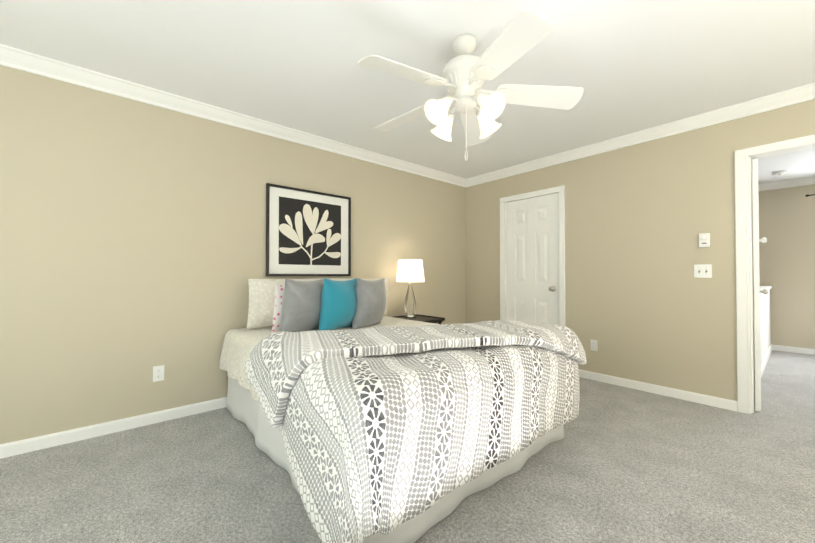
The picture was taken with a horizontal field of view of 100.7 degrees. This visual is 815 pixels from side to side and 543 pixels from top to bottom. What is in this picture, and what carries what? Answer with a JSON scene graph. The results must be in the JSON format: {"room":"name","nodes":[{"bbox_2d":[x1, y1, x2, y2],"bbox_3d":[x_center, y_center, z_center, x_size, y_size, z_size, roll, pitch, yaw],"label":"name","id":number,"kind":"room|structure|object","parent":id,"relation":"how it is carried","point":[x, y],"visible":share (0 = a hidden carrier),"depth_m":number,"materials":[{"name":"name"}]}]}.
{"room":"bedroom","nodes":[
{"label":"bedroom","id":0,"kind":"room"},
{"bbox_2d":[0,65,465,443],"bbox_3d":[-1.292,-0.096,3.078,5.740,2.440,0.120,1,-1,-41],"label":"wall","id":1,"kind":"structure","parent":0,"point":[132,243],"depth_m":2.46,"materials":[{"name":"beige paint"}]},
{"bbox_2d":[0,397,226,458],"bbox_3d":[-1.249,1.083,3.012,5.500,0.080,0.013,1,-1,-41],"label":"baseboard","id":2,"kind":"structure","parent":1,"relation":"attached to","point":[46,441],"depth_m":2.30,"materials":[{"name":"white wood"}]},
{"bbox_2d":[153,365,163,381],"bbox_3d":[-1.845,0.756,2.506,0.070,0.114,0.010,1,-1,-41],"label":"electrical outlet","id":3,"kind":"object","parent":1,"relation":"attached to","point":[158,373],"visible":1,"depth_m":2.50,"materials":[{"name":"white plastic"}]},
{"bbox_2d":[0,44,467,187],"bbox_3d":[-1.228,-1.271,3.018,5.500,0.092,0.078,1,-1,-41],"label":"crown molding","id":4,"kind":"structure","parent":1,"relation":"attached to","point":[19,59],"depth_m":2.61,"materials":[{"name":"white wood"}]},
{"bbox_2d":[266,183,350,275],"bbox_3d":[-0.931,-0.369,3.291,0.860,0.830,0.030,1,-1,-41],"label":"picture frame","id":5,"kind":"object","parent":1,"relation":"attached to","point":[308,232],"visible":1,"depth_m":3.25,"materials":[{"name":"black"}]},
{"bbox_2d":[0,350,814,542],"bbox_3d":[1.866,1.136,2.072,9.240,0.050,5.740,1,-1,-41],"label":"floor","id":6,"kind":"structure","parent":0,"point":[618,464],"depth_m":1.76,"materials":[{"name":"carpet"}]},
{"bbox_2d":[219,278,586,542],"bbox_3d":[-0.178,0.583,2.467,1.893,1.066,2.188,1,-1,-41],"label":"bed","id":7,"kind":"object","parent":6,"relation":"on","point":[357,411],"visible":1,"depth_m":1.56,"materials":[{"name":"white fabric"}]},
{"bbox_2d":[271,285,284,332],"bbox_3d":[-0.926,0.296,2.750,0.120,0.410,0.400,8,4,33],"label":"pillow","id":8,"kind":"object","parent":7,"relation":"on","point":[279,289],"depth_m":2.60,"materials":[{"name":"white fabric"}]},
{"bbox_2d":[280,278,324,331],"bbox_3d":[-0.817,0.275,2.664,0.260,0.480,0.480,8,3,25],"label":"pillow","id":9,"kind":"object","parent":7,"relation":"on","point":[301,302],"depth_m":2.53,"materials":[{"name":"fabric"}]},
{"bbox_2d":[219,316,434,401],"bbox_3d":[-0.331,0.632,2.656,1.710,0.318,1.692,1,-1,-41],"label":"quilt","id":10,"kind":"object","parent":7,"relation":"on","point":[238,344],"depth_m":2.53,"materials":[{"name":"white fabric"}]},
{"bbox_2d":[352,278,385,328],"bbox_3d":[-0.335,0.280,2.990,0.260,0.480,0.480,7,2,25],"label":"pillow","id":11,"kind":"object","parent":7,"relation":"on","point":[368,297],"depth_m":2.84,"materials":[{"name":"fabric"}]},
{"bbox_2d":[394,314,444,323],"bbox_3d":[0.072,0.831,3.811,0.520,0.620,0.470,1,-1,-41],"label":"nightstand","id":12,"kind":"object","parent":6,"relation":"on","point":[430,319],"visible":0.29,"depth_m":3.83,"materials":[{"name":"black wood"}]},
{"bbox_2d":[396,259,424,317],"bbox_3d":[0.032,0.190,3.804,0.320,0.660,0.320,1,-1,-41],"label":"lamp","id":13,"kind":"object","parent":12,"relation":"on","point":[409,270],"visible":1,"depth_m":3.71,"materials":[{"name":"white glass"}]},
{"bbox_2d":[0,0,814,183],"bbox_3d":[1.866,-1.354,2.104,9.240,0.050,5.740,1,-1,-41],"label":"ceiling","id":14,"kind":"structure","parent":0,"point":[630,66],"depth_m":2.10,"materials":[{"name":"white paint"}]},
{"bbox_2d":[358,10,583,160],"bbox_3d":[0.296,-0.976,1.945,1.249,0.710,1.266,1,-1,-41],"label":"ceiling fan","id":15,"kind":"object","parent":14,"relation":"hanging from","point":[466,73],"visible":1,"depth_m":1.87,"materials":[{"name":"white plastic"}]},
{"bbox_2d":[772,170,786,175],"bbox_3d":[4.840,-1.278,4.396,0.136,0.043,0.136,1,-1,-41],"label":"smoke detector","id":16,"kind":"object","parent":14,"relation":"attached to","point":[780,172],"visible":1,"depth_m":4.36,"materials":[{"name":"white plastic"}]},
{"bbox_2d":[466,99,814,400],"bbox_3d":[2.709,-0.101,2.734,0.120,2.440,5.620,1,-1,-41],"label":"wall","id":17,"kind":"structure","parent":0,"point":[642,304],"depth_m":3.15,"materials":[{"name":"beige paint"}]},
{"bbox_2d":[506,193,558,324],"bbox_3d":[1.482,0.120,4.069,0.101,2.020,0.680,1,-1,-41],"label":"closet door","id":18,"kind":"structure","parent":17,"relation":"in","point":[532,263],"depth_m":4.06,"materials":[{"name":"white wood"}]},
{"bbox_2d":[500,185,564,325],"bbox_3d":[1.520,0.091,4.102,0.137,2.092,0.834,1,-1,-41],"label":"trim","id":19,"kind":"structure","parent":17,"relation":"attached to","point":[560,190],"depth_m":3.98,"materials":[{"name":"white wood"}]},
{"bbox_2d":[590,339,597,350],"bbox_3d":[1.940,0.769,3.517,0.010,0.114,0.070,1,-1,-41],"label":"electrical outlet","id":20,"kind":"object","parent":17,"relation":"attached to","point":[593,345],"visible":1,"depth_m":3.52,"materials":[{"name":"white plastic"}]},
{"bbox_2d":[468,82,814,186],"bbox_3d":[2.240,-1.270,3.143,0.078,0.092,4.230,1,-1,-41],"label":"crown molding","id":21,"kind":"structure","parent":17,"relation":"attached to","point":[804,93],"depth_m":3.02,"materials":[{"name":"white wood"}]},
{"bbox_2d":[579,369,737,411],"bbox_3d":[2.193,1.086,3.218,0.013,0.080,1.366,1,-1,-41],"label":"baseboard","id":22,"kind":"structure","parent":17,"relation":"attached to","point":[713,401],"depth_m":3.06,"materials":[{"name":"white wood"}]},
{"bbox_2d":[694,264,711,277],"bbox_3d":[2.504,-0.004,2.867,0.016,0.114,0.116,1,-1,-41],"label":"switch plate","id":23,"kind":"object","parent":17,"relation":"attached to","point":[702,270],"visible":1,"depth_m":2.87,"materials":[{"name":"white plastic"}]},
{"bbox_2d":[699,233,709,246],"bbox_3d":[2.507,-0.264,2.854,0.033,0.116,0.072,1,-1,-41],"label":"switch","id":24,"kind":"object","parent":17,"relation":"attached to","point":[704,239],"visible":1,"depth_m":2.85,"materials":[{"name":"white plastic"}]},
{"bbox_2d":[751,158,767,411],"bbox_3d":[3.066,0.106,2.974,0.780,2.020,0.167,1,-1,-45],"label":"hall door","id":25,"kind":"structure","parent":17,"relation":"in","point":[756,240],"depth_m":2.70,"materials":[{"name":"white wood"}]},
{"bbox_2d":[734,134,814,413],"bbox_3d":[2.986,0.069,2.396,0.137,2.092,0.934,1,-1,-41],"label":"door frame","id":26,"kind":"structure","parent":17,"relation":"attached to","point":[744,287],"depth_m":2.68,"materials":[{"name":"white wood"}]},
{"bbox_2d":[753,286,771,376],"bbox_3d":[4.325,0.670,4.173,2.540,0.935,0.150,1,-1,-41],"label":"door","id":27,"kind":"structure","parent":0,"point":[765,338],"depth_m":4.19,"materials":[{"name":"white wood"}]},
{"bbox_2d":[751,184,814,348],"bbox_3d":[5.911,-0.080,4.378,0.120,2.440,3.940,1,-1,-41],"label":"wall","id":28,"kind":"structure","parent":0,"point":[787,248],"depth_m":4.82,"materials":[{"name":"beige paint"}]},
{"bbox_2d":[758,176,814,190],"bbox_3d":[5.836,-1.254,4.329,0.078,0.092,3.700,1,-1,-41],"label":"crown molding","id":29,"kind":"structure","parent":28,"relation":"attached to","point":[808,180],"depth_m":4.82,"materials":[{"name":"white wood"}]},
{"bbox_2d":[771,344,814,354],"bbox_3d":[5.860,1.100,4.319,0.013,0.080,3.700,1,-1,-41],"label":"baseboard","id":30,"kind":"structure","parent":28,"relation":"attached to","point":[774,347],"depth_m":4.78,"materials":[{"name":"white wood"}]}
]}

